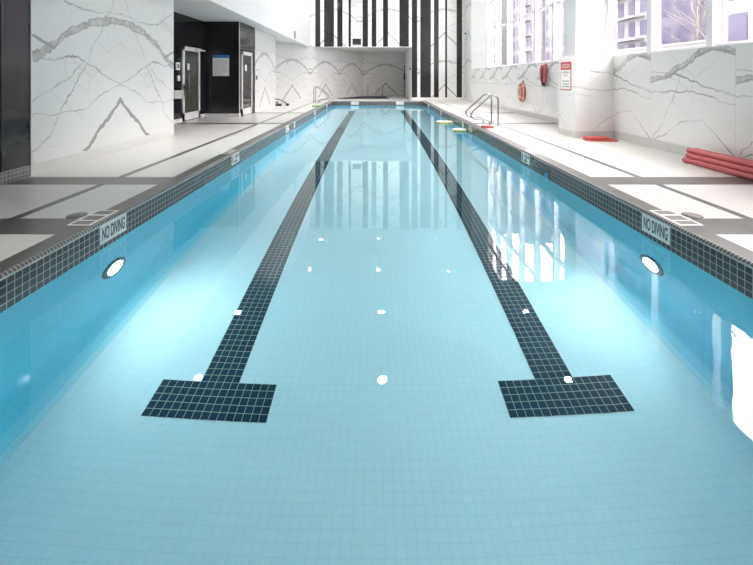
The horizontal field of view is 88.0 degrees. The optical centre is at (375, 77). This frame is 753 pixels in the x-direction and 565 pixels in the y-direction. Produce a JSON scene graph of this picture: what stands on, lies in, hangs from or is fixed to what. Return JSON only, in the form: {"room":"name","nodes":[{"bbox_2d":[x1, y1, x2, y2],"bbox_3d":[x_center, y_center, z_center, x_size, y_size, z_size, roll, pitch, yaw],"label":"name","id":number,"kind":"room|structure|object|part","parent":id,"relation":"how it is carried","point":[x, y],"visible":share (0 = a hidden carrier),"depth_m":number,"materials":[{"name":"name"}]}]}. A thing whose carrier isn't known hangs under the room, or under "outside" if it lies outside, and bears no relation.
{"room":"indoor swimming pool","nodes":[
{"label":"indoor swimming pool","id":0,"kind":"room"},
{"bbox_2d":[3,0,29,171],"bbox_3d":[-4.225,-0.385,0.918,0.250,3.100,7.436,0,0,0],"label":"wall","id":1,"kind":"structure","parent":0,"point":[16,13],"depth_m":4.44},
{"bbox_2d":[0,0,2,171],"bbox_3d":[-4.094,-0.453,4.268,0.012,2.965,0.025,0,0,0],"label":"trim","id":2,"kind":"structure","parent":1,"relation":"attached to","point":[1,1],"depth_m":4.26,"materials":[{"name":"black"}]},
{"bbox_2d":[32,0,173,163],"bbox_3d":[-4.550,-0.285,6.268,0.900,2.900,3.264,0,0,0],"label":"wall","id":3,"kind":"structure","parent":0,"point":[103,70],"depth_m":5.76,"materials":[{"name":"white stone"}]},
{"bbox_2d":[30,0,31,175],"bbox_3d":[-4.096,-0.285,4.630,0.016,2.900,0.016,0,0,0],"label":"trim","id":4,"kind":"structure","parent":3,"relation":"attached to","point":[30,0],"depth_m":4.63,"materials":[{"name":"white metal"}]},
{"bbox_2d":[0,113,240,184],"bbox_3d":[-4.624,1.097,4.600,1.072,0.137,14.400,0,0,0],"label":"baseboard","id":5,"kind":"structure","parent":3,"relation":"attached to","point":[41,167],"depth_m":5.44,"materials":[{"name":"white tile"}]},
{"bbox_2d":[174,12,203,121],"bbox_3d":[-5.260,-0.285,9.375,0.200,2.900,4.750,0,0,0],"label":"wall","id":6,"kind":"structure","parent":0,"point":[188,31],"depth_m":10.51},
{"bbox_2d":[176,62,179,69],"bbox_3d":[-5.149,-0.305,10.140,0.023,0.200,0.180,0,0,0],"label":"notice","id":7,"kind":"object","parent":6,"relation":"attached to","point":[177,63],"visible":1,"depth_m":10.10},
{"bbox_2d":[174,90,183,98],"bbox_3d":[-4.050,0.335,7.911,0.300,0.170,0.024,0,0,0],"label":"bracket","id":8,"kind":"object","parent":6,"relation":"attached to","point":[178,94],"visible":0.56,"depth_m":7.90,"materials":[{"name":"white plastic"}]},
{"bbox_2d":[182,46,205,120],"bbox_3d":[-5.103,0.145,10.995,0.113,2.000,1.250,0,0,0],"label":"door","id":9,"kind":"structure","parent":6,"relation":"in","point":[190,56],"depth_m":10.81,"materials":[{"name":"white metal"}]},
{"bbox_3d":[-5.112,0.335,10.415,0.025,0.340,0.080,0,0,0],"label":"lock plate","id":10,"kind":"part","parent":9,"relation":"part of","materials":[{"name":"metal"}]},
{"bbox_3d":[-5.151,0.105,10.870,0.018,1.720,0.840,0,0,0],"label":"pane","id":11,"kind":"part","parent":9,"relation":"part of","materials":[{"name":"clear glass"}]},
{"bbox_2d":[204,22,240,113],"bbox_3d":[-4.630,-0.285,11.775,1.060,2.900,0.150,0,0,0],"label":"wall","id":12,"kind":"structure","parent":0,"point":[221,93],"depth_m":11.70,"materials":[{"name":"black paint"}]},
{"bbox_2d":[213,55,228,75],"bbox_3d":[-4.650,-0.375,11.693,0.490,0.630,0.015,0,0,0],"label":"sign","id":13,"kind":"object","parent":12,"relation":"attached to","point":[220,62],"visible":1,"depth_m":11.69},
{"bbox_2d":[239,21,239,113],"bbox_3d":[-4.098,-0.285,11.706,0.016,2.900,0.028,0,0,0],"label":"trim","id":14,"kind":"structure","parent":12,"relation":"attached to","point":[239,21],"depth_m":11.69,"materials":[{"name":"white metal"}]},
{"bbox_2d":[241,22,254,115],"bbox_3d":[-4.250,-0.285,12.525,0.300,2.900,1.350,0,0,0],"label":"wall","id":15,"kind":"structure","parent":0,"point":[247,32],"depth_m":12.74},
{"bbox_2d":[241,51,252,115],"bbox_3d":[-4.049,0.163,12.340,0.102,1.965,1.000,0,0,0],"label":"door","id":16,"kind":"structure","parent":15,"relation":"in","point":[246,57],"depth_m":12.30,"materials":[{"name":"white metal"}]},
{"bbox_3d":[-4.091,0.122,12.340,0.018,1.685,0.840,0,0,0],"label":"pane","id":17,"kind":"part","parent":16,"relation":"part of","materials":[{"name":"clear glass"}]},
{"bbox_2d":[201,0,309,46],"bbox_3d":[-3.600,-3.485,8.950,0.200,3.700,23.500,0,0,0],"label":"wall","id":18,"kind":"structure","parent":0,"point":[282,18],"depth_m":13.86,"materials":[{"name":"white paint"}]},
{"bbox_2d":[255,28,274,111],"bbox_3d":[-4.250,-0.285,14.550,0.300,2.900,2.700,0,0,0],"label":"wall panel","id":19,"kind":"object","parent":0,"point":[264,42],"visible":0.64,"depth_m":14.34,"materials":[{"name":"stone"}]},
{"bbox_2d":[174,0,409,51],"bbox_3d":[-1.850,-1.765,11.700,7.900,0.140,29.000,0,0,0],"label":"ceiling","id":20,"kind":"structure","parent":0,"point":[197,9],"depth_m":10.93,"materials":[{"name":"paint"}]},
{"bbox_2d":[275,41,362,102],"bbox_3d":[-3.265,-0.285,21.133,0.201,2.900,10.676,0,0,26],"label":"wall","id":21,"kind":"structure","parent":0,"point":[299,69],"depth_m":20.94,"materials":[{"name":"stone"}]},
{"bbox_2d":[0,96,752,260],"bbox_3d":[-0.440,1.255,12.100,10.720,0.180,29.800,0,0,0],"label":"floor","id":22,"kind":"structure","parent":0,"point":[34,209],"depth_m":4.71,"materials":[{"name":"tile"}]},
{"bbox_2d":[66,210,118,225],"bbox_3d":[-2.431,1.163,3.252,0.350,0.004,0.355,0,0,0],"label":"marker","id":23,"kind":"object","parent":22,"relation":"on","point":[98,215],"visible":1,"depth_m":3.25,"materials":[{"name":"grey tile"}]},
{"bbox_2d":[275,99,288,105],"bbox_3d":[-4.125,1.006,16.350,0.950,0.319,0.260,0,0,0],"label":"vacuum cleaner","id":24,"kind":"object","parent":22,"relation":"on","point":[277,104],"visible":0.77,"depth_m":16.30,"materials":[{"name":"black plastic"}]},
{"bbox_2d":[313,87,327,102],"bbox_3d":[-2.602,0.782,18.300,0.732,0.767,0.096,0,0,0],"label":"grab rail","id":25,"kind":"object","parent":22,"relation":"on","point":[314,87],"visible":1,"depth_m":18.28,"materials":[{"name":"metal"}]},
{"bbox_2d":[315,86,329,101],"bbox_3d":[-2.602,0.782,18.850,0.732,0.767,0.096,0,0,0],"label":"grab rail","id":26,"kind":"object","parent":22,"relation":"on","point":[317,86],"visible":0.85,"depth_m":18.83,"materials":[{"name":"metal"}]},
{"bbox_2d":[337,96,388,98],"bbox_3d":[-0.715,1.147,22.975,2.870,0.033,2.750,0,0,0],"label":"hot tub","id":27,"kind":"object","parent":22,"relation":"on","point":[359,97],"visible":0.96,"depth_m":22.62,"materials":[{"name":"tile"}]},
{"bbox_2d":[0,101,752,272],"bbox_3d":[0.072,1.255,9.950,4.916,0.180,19.640,0,0,0],"label":"coping","id":28,"kind":"object","parent":22,"relation":"on","point":[13,260],"visible":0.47,"depth_m":3.65,"materials":[{"name":"stone"}]},
{"bbox_2d":[220,150,234,153],"bbox_3d":[-2.336,1.163,6.160,0.140,0.004,0.320,0,0,0],"label":"marker","id":29,"kind":"object","parent":28,"relation":"on","point":[226,151],"visible":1,"depth_m":6.13,"materials":[{"name":"white tile"}]},
{"bbox_2d":[526,150,541,153],"bbox_3d":[2.480,1.163,6.160,0.140,0.004,0.320,0,0,0],"label":"marker","id":30,"kind":"object","parent":28,"relation":"on","point":[530,151],"visible":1,"depth_m":6.08,"materials":[{"name":"white tile"}]},
{"bbox_2d":[404,65,404,95],"bbox_3d":[1.860,0.165,25.550,0.100,2.000,0.140,0,0,0],"label":"shower column","id":31,"kind":"structure","parent":22,"relation":"on","point":[404,65],"depth_m":25.53,"materials":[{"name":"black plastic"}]},
{"bbox_2d":[465,93,492,122],"bbox_3d":[2.672,0.782,10.100,0.732,0.767,0.096,0,0,0],"label":"grab rail","id":32,"kind":"object","parent":22,"relation":"on","point":[474,103],"visible":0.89,"depth_m":10.08,"materials":[{"name":"metal"}]},
{"bbox_2d":[470,94,499,125],"bbox_3d":[2.672,0.782,9.550,0.732,0.767,0.096,0,0,0],"label":"grab rail","id":33,"kind":"object","parent":22,"relation":"on","point":[488,97],"visible":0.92,"depth_m":9.53,"materials":[{"name":"metal"}]},
{"bbox_2d":[481,125,493,127],"bbox_3d":[2.600,1.140,9.120,0.280,0.050,0.220,0,0,3],"label":"kickboard","id":34,"kind":"object","parent":22,"relation":"on","point":[482,126],"visible":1,"depth_m":9.02,"materials":[{"name":"red plastic"}]},
{"bbox_2d":[583,138,617,141],"bbox_3d":[4.170,1.150,7.280,0.560,0.030,0.280,0,0,7],"label":"kickboard","id":35,"kind":"object","parent":22,"relation":"on","point":[611,139],"visible":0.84,"depth_m":7.15,"materials":[{"name":"red plastic"}]},
{"bbox_2d":[583,136,609,139],"bbox_3d":[4.120,1.120,7.310,0.420,0.030,0.260,0,0,2],"label":"kickboard","id":36,"kind":"object","parent":35,"relation":"on","point":[584,137],"visible":1,"depth_m":7.24,"materials":[{"name":"red plastic"}]},
{"bbox_2d":[649,210,703,225],"bbox_3d":[2.575,1.163,3.252,0.350,0.004,0.355,0,0,0],"label":"marker","id":37,"kind":"object","parent":22,"relation":"on","point":[681,220],"visible":1,"depth_m":3.26,"materials":[{"name":"white tile"}]},
{"bbox_2d":[682,157,752,180],"bbox_3d":[4.275,1.130,4.593,0.070,0.070,1.633,0,0,0],"label":"noodle","id":38,"kind":"object","parent":22,"relation":"on","point":[733,172],"visible":1,"depth_m":4.83,"materials":[{"name":"red plastic"}]},
{"bbox_3d":[4.348,1.130,4.547,0.070,0.070,1.626,0,0,0],"label":"noodle","id":39,"kind":"object","parent":22,"relation":"on","visible":0},
{"bbox_2d":[685,153,752,173],"bbox_3d":[4.311,1.067,4.579,0.070,0.070,1.641,0,0,0],"label":"noodle","id":40,"kind":"object","parent":39,"relation":"on","point":[741,168],"visible":1,"depth_m":4.84,"materials":[{"name":"red plastic"}]},
{"bbox_3d":[4.421,1.130,4.607,0.070,0.070,1.646,0,0,0],"label":"noodle","id":41,"kind":"object","parent":22,"relation":"on","visible":0},
{"bbox_3d":[4.385,1.067,4.623,0.070,0.070,1.635,0,0,0],"label":"noodle","id":42,"kind":"object","parent":41,"relation":"on","visible":0},
{"bbox_2d":[686,148,752,167],"bbox_3d":[4.348,1.002,4.610,0.070,0.070,1.640,0,0,0],"label":"noodle","id":43,"kind":"object","parent":42,"relation":"on","point":[689,150],"visible":1,"depth_m":4.88,"materials":[{"name":"red plastic"}]},
{"bbox_3d":[4.494,1.130,4.569,0.070,0.070,1.623,0,0,0],"label":"noodle","id":44,"kind":"object","parent":22,"relation":"on","visible":0},
{"bbox_3d":[4.457,1.067,4.569,0.070,0.070,1.622,0,0,0],"label":"noodle","id":45,"kind":"object","parent":44,"relation":"on","visible":0},
{"bbox_2d":[694,148,752,161],"bbox_3d":[4.421,1.002,4.589,0.070,0.070,1.622,0,0,0],"label":"noodle","id":46,"kind":"object","parent":45,"relation":"on","point":[694,148],"visible":0.23,"depth_m":4.93,"materials":[{"name":"red plastic"}]},
{"bbox_2d":[363,52,404,95],"bbox_3d":[0.525,-0.285,26.000,2.770,2.900,0.200,0,0,0],"label":"wall","id":47,"kind":"structure","parent":0,"point":[379,68],"depth_m":25.90,"materials":[{"name":"stone"}]},
{"bbox_2d":[310,0,462,97],"bbox_3d":[0.510,-2.085,20.800,8.420,6.500,0.200,0,0,0],"label":"wall","id":48,"kind":"structure","parent":0,"point":[356,5],"depth_m":20.70,"materials":[{"name":"stone"}]},
{"bbox_2d":[315,0,319,46],"bbox_3d":[-3.089,-3.450,20.696,0.265,3.570,0.008,0,0,0],"label":"trim","id":49,"kind":"structure","parent":48,"relation":"attached to","point":[317,2],"depth_m":20.69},
{"bbox_2d":[324,0,333,46],"bbox_3d":[-2.495,-3.450,20.696,0.531,3.570,0.008,0,0,0],"label":"trim","id":50,"kind":"structure","parent":48,"relation":"attached to","point":[328,4],"depth_m":20.69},
{"bbox_2d":[337,0,341,46],"bbox_3d":[-1.919,-3.450,20.696,0.281,3.570,0.008,0,0,0],"label":"trim","id":51,"kind":"structure","parent":48,"relation":"attached to","point":[339,2],"depth_m":20.69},
{"bbox_2d":[349,0,350,46],"bbox_3d":[-1.393,-3.450,20.696,0.122,3.570,0.008,0,0,0],"label":"trim","id":52,"kind":"structure","parent":48,"relation":"attached to","point":[349,0],"depth_m":20.69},
{"bbox_2d":[353,39,360,44],"bbox_3d":[-1.019,-1.925,20.682,0.446,0.320,0.036,0,0,0],"label":"air vent","id":53,"kind":"object","parent":48,"relation":"in","point":[355,41],"visible":1,"depth_m":20.67,"materials":[{"name":"black plastic"}]},
{"bbox_2d":[363,0,367,46],"bbox_3d":[-0.568,-3.450,20.696,0.287,3.570,0.008,0,0,0],"label":"trim","id":54,"kind":"structure","parent":48,"relation":"attached to","point":[365,2],"depth_m":20.69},
{"bbox_2d":[372,0,375,46],"bbox_3d":[-0.103,-3.450,20.696,0.250,3.570,0.008,0,0,0],"label":"trim","id":55,"kind":"structure","parent":48,"relation":"attached to","point":[373,1],"depth_m":20.69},
{"bbox_2d":[383,0,387,46],"bbox_3d":[0.504,-3.450,20.696,0.265,3.570,0.008,0,0,0],"label":"trim","id":56,"kind":"structure","parent":48,"relation":"attached to","point":[385,2],"depth_m":20.69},
{"bbox_2d":[399,0,408,46],"bbox_3d":[1.492,-3.450,20.696,0.499,3.570,0.008,0,0,0],"label":"trim","id":57,"kind":"structure","parent":48,"relation":"attached to","point":[403,4],"depth_m":20.69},
{"bbox_2d":[412,0,416,96],"bbox_3d":[2.043,-2.101,20.696,0.287,6.268,0.008,0,0,0],"label":"trim","id":58,"kind":"structure","parent":48,"relation":"attached to","point":[414,2],"depth_m":20.69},
{"bbox_2d":[420,0,430,96],"bbox_3d":[2.630,-2.101,20.696,0.557,6.268,0.008,0,0,0],"label":"trim","id":59,"kind":"structure","parent":48,"relation":"attached to","point":[425,5],"depth_m":20.69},
{"bbox_2d":[434,0,438,96],"bbox_3d":[3.200,-2.101,20.696,0.255,6.268,0.008,0,0,0],"label":"trim","id":60,"kind":"structure","parent":48,"relation":"attached to","point":[436,2],"depth_m":20.69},
{"bbox_2d":[412,98,462,99],"bbox_3d":[3.265,1.100,20.694,2.710,0.130,0.012,0,0,0],"label":"baseboard","id":61,"kind":"structure","parent":48,"relation":"attached to","point":[412,98],"depth_m":20.69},
{"bbox_2d":[445,0,446,96],"bbox_3d":[3.721,-2.101,20.696,0.106,6.268,0.008,0,0,0],"label":"trim","id":62,"kind":"structure","parent":48,"relation":"attached to","point":[445,0],"depth_m":20.69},
{"bbox_2d":[457,0,461,96],"bbox_3d":[4.421,-2.101,20.696,0.287,6.268,0.008,0,0,0],"label":"trim","id":63,"kind":"structure","parent":48,"relation":"attached to","point":[459,2],"depth_m":20.69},
{"bbox_2d":[405,47,411,99],"bbox_3d":[2.010,-0.285,23.400,0.200,2.900,5.000,0,0,0],"label":"wall","id":64,"kind":"structure","parent":0,"point":[408,54],"depth_m":22.92,"materials":[{"name":"white paint"}]},
{"bbox_2d":[471,0,492,68],"bbox_3d":[4.760,-2.837,17.600,0.280,4.795,2.600,0,0,0],"label":"wall column","id":65,"kind":"structure","parent":0,"point":[478,7],"depth_m":17.41,"materials":[{"name":"white paint"}]},
{"bbox_2d":[564,0,603,56],"bbox_3d":[4.525,-2.837,8.515,0.590,4.795,0.530,0,0,0],"label":"wall column","id":66,"kind":"structure","parent":0,"point":[583,19],"depth_m":8.25,"materials":[{"name":"white paint"}]},
{"bbox_2d":[559,55,613,130],"bbox_3d":[4.250,0.362,7.936,0.740,1.605,0.700,0,0,0],"label":"wall pillar","id":67,"kind":"structure","parent":0,"point":[589,103],"depth_m":7.59,"materials":[{"name":"stone"}]},
{"bbox_2d":[561,62,570,89],"bbox_3d":[3.874,-0.040,7.960,0.011,0.570,0.430,0,0,0],"label":"warning sign","id":68,"kind":"object","parent":67,"relation":"attached to","point":[565,66],"visible":1,"depth_m":7.94,"materials":[{"name":"white plastic"}]},
{"bbox_3d":[3.871,0.030,7.960,0.002,0.390,0.390,0,0,0],"label":"white panel","id":69,"kind":"part","parent":68,"relation":"part of","materials":[{"name":"white plastic"}]},
{"bbox_2d":[558,127,612,137],"bbox_3d":[4.246,1.100,7.932,0.748,0.130,0.708,0,0,0],"label":"baseboard","id":70,"kind":"structure","parent":67,"relation":"attached to","point":[576,134],"depth_m":7.58,"materials":[{"name":"white tile"}]},
{"bbox_2d":[463,0,752,159],"bbox_3d":[4.760,-2.035,9.050,0.280,6.400,23.700,0,0,0],"label":"wall","id":71,"kind":"structure","parent":0,"point":[701,98],"depth_m":6.16,"materials":[{"name":"stone"}]},
{"bbox_2d":[517,81,525,101],"bbox_3d":[4.564,0.426,12.230,0.145,0.682,0.528,0,0,0],"label":"life ring","id":72,"kind":"object","parent":71,"relation":"hanging from","point":[521,86],"visible":1,"depth_m":12.15,"materials":[{"name":"orange plastic"}]},
{"bbox_2d":[487,0,563,66],"bbox_3d":[4.730,-2.837,12.636,0.160,4.795,7.328,0,0,0],"label":"window","id":73,"kind":"structure","parent":71,"relation":"in","point":[555,4],"depth_m":12.58,"materials":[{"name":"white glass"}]},
{"bbox_2d":[539,64,549,86],"bbox_3d":[4.550,-0.075,10.512,0.140,0.629,0.493,0,0,0],"label":"tube","id":74,"kind":"object","parent":71,"relation":"hanging from","point":[543,68],"visible":1,"depth_m":10.51,"materials":[{"name":"red plastic"}]},
{"bbox_2d":[463,97,693,155],"bbox_3d":[4.616,1.090,8.950,0.008,0.150,23.500,0,0,0],"label":"baseboard","id":75,"kind":"structure","parent":71,"relation":"attached to","point":[653,143],"depth_m":7.09,"materials":[{"name":"white tile"}]},
{"bbox_2d":[486,42,752,67],"bbox_3d":[4.758,-0.436,6.750,0.284,0.016,19.100,0,0,0],"label":"windowsill","id":76,"kind":"object","parent":71,"relation":"on","point":[745,42],"visible":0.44,"depth_m":6.05,"materials":[{"name":"white paint"}]},
{"bbox_2d":[606,0,752,54],"bbox_3d":[4.730,-1.188,4.945,0.160,1.495,6.610,0,0,0],"label":"window","id":77,"kind":"structure","parent":71,"relation":"in","point":[715,9],"depth_m":6.58,"materials":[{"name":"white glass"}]},
{"label":"floor","id":78,"kind":"structure","parent":0,"visible":0},
{"bbox_2d":[0,105,752,564],"bbox_3d":[0.072,2.027,9.950,4.584,1.295,19.308,0,0,0],"label":"pool water","id":79,"kind":"object","parent":78,"relation":"in","point":[380,335],"visible":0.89,"depth_m":1.76,"materials":[{"name":"blue liquid"}]},
{"bbox_2d":[436,121,452,123],"bbox_3d":[2.090,1.360,11.950,0.500,0.070,0.300,0,0,-3],"label":"kickboard","id":80,"kind":"object","parent":79,"relation":"on","point":[438,122],"visible":0.89,"depth_m":11.81,"materials":[{"name":"yellow plastic"}]},
{"bbox_2d":[453,128,466,131],"bbox_3d":[2.165,1.360,10.120,0.350,0.070,0.260,0,0,3],"label":"kickboard","id":81,"kind":"object","parent":79,"relation":"on","point":[454,129],"visible":0.92,"depth_m":10.03,"materials":[{"name":"yellow plastic"}]},
{"bbox_3d":[0.072,1.999,9.950,4.576,1.202,19.300,0,0,0],"label":"wall","id":82,"kind":"structure","parent":0,"visible":0},
{"bbox_2d":[0,102,752,311],"bbox_3d":[0.072,1.294,9.950,4.576,0.208,19.300,0,0,0],"label":"tile band","id":83,"kind":"object","parent":82,"relation":"attached to","point":[15,287],"visible":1,"depth_m":3.46,"materials":[{"name":"grey tile"}]},
{"bbox_2d":[100,213,125,245],"bbox_3d":[-2.214,1.268,3.293,0.004,0.156,0.327,0,0,0],"label":"sign","id":84,"kind":"object","parent":83,"relation":"attached to","point":[109,230],"visible":1,"depth_m":3.28,"materials":[{"name":"white tile"}]},
{"bbox_2d":[232,152,238,164],"bbox_3d":[-2.214,1.267,6.150,0.004,0.158,0.330,0,0,0],"label":"depth marker","id":85,"kind":"object","parent":83,"relation":"attached to","point":[235,157],"visible":1,"depth_m":6.14,"materials":[{"name":"white tile"}]},
{"bbox_2d":[522,152,529,165],"bbox_3d":[2.358,1.267,6.150,0.004,0.158,0.330,0,0,0],"label":"depth marker","id":86,"kind":"object","parent":83,"relation":"attached to","point":[525,157],"visible":1,"depth_m":6.11,"materials":[{"name":"white tile"}]},
{"bbox_2d":[540,165,549,179],"bbox_3d":[2.354,1.317,5.450,0.012,0.135,0.300,0,0,0],"label":"skimmer","id":87,"kind":"object","parent":83,"relation":"attached to","point":[545,172],"visible":1,"depth_m":5.42,"materials":[{"name":"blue plastic"}]},
{"bbox_2d":[642,212,669,245],"bbox_3d":[2.358,1.268,3.293,0.004,0.156,0.327,0,0,0],"label":"sign","id":88,"kind":"object","parent":83,"relation":"attached to","point":[659,230],"visible":1,"depth_m":3.28,"materials":[{"name":"white tile"}]},
{"bbox_2d":[0,101,752,280],"bbox_3d":[0.072,1.177,9.950,4.628,0.026,19.352,0,0,0],"label":"trim","id":89,"kind":"structure","parent":82,"relation":"attached to","point":[732,254],"depth_m":3.40,"materials":[{"name":"tile"}]},
{"label":"outside","id":90,"kind":"structure","parent":0,"visible":0},
{"bbox_3d":[72.600,1.565,70.000,134.800,0.100,260.000,0,0,0],"label":"ground","id":91,"kind":"structure","parent":90,"visible":0},
{"bbox_2d":[493,0,506,65],"bbox_3d":[30.250,-15.635,96.500,5.100,34.300,15.600,0,0,0],"label":"building","id":92,"kind":"structure","parent":91,"relation":"on","point":[503,2],"depth_m":89.01,"materials":[{"name":"white"}]},
{"bbox_2d":[512,0,517,63],"bbox_3d":[32.250,-14.135,81.250,5.100,31.300,10.100,0,0,0],"label":"tower building","id":93,"kind":"structure","parent":91,"relation":"on","point":[514,2],"depth_m":84.31,"materials":[{"name":"white"}]},
{"bbox_2d":[516,0,544,63],"bbox_3d":[28.750,-11.135,70.500,6.100,25.300,7.600,0,0,0],"label":"office building","id":94,"kind":"structure","parent":91,"relation":"on","point":[529,4],"depth_m":67.56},
{"bbox_2d":[545,0,563,60],"bbox_3d":[30.250,-9.635,60.750,5.100,22.300,8.100,0,0,0],"label":"building","id":95,"kind":"structure","parent":91,"relation":"on","point":[548,12],"depth_m":62.58,"materials":[{"name":"white"}]},
{"bbox_2d":[604,0,646,50],"bbox_3d":[34.750,-17.135,52.500,6.100,37.300,11.600,0,0,0],"label":"apartment building","id":96,"kind":"structure","parent":91,"relation":"on","point":[631,14],"depth_m":50.28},
{"bbox_2d":[604,38,727,54],"bbox_3d":[13.350,-0.010,19.500,0.400,3.050,9.000,0,0,0],"label":"wall","id":97,"kind":"structure","parent":91,"relation":"on","point":[698,42],"depth_m":17.36,"materials":[{"name":"white paint"}]},
{"bbox_2d":[661,0,705,44],"bbox_3d":[31.265,-17.635,38.516,6.200,38.300,5.100,0,0,39],"label":"brick building","id":98,"kind":"structure","parent":91,"relation":"on","point":[677,31],"depth_m":37.34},
{"bbox_2d":[663,0,705,39],"bbox_3d":[13.693,-3.265,16.305,3.114,9.591,2.988,0,0,0],"label":"bare tree","id":99,"kind":"object","parent":91,"relation":"on","point":[699,4],"visible":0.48,"depth_m":16.40,"materials":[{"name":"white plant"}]},
{"bbox_2d":[662,0,745,42],"bbox_3d":[16.319,-3.040,19.378,2.721,9.146,4.529,0,0,0],"label":"bare tree","id":100,"kind":"object","parent":91,"relation":"on","point":[699,19],"visible":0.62,"depth_m":19.50,"materials":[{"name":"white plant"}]},
{"bbox_2d":[725,0,752,41],"bbox_3d":[27.250,-6.135,20.600,5.100,15.300,15.800,0,0,0],"label":"building","id":101,"kind":"structure","parent":91,"relation":"on","point":[743,31],"depth_m":26.82,"materials":[{"name":"white"}]}
]}

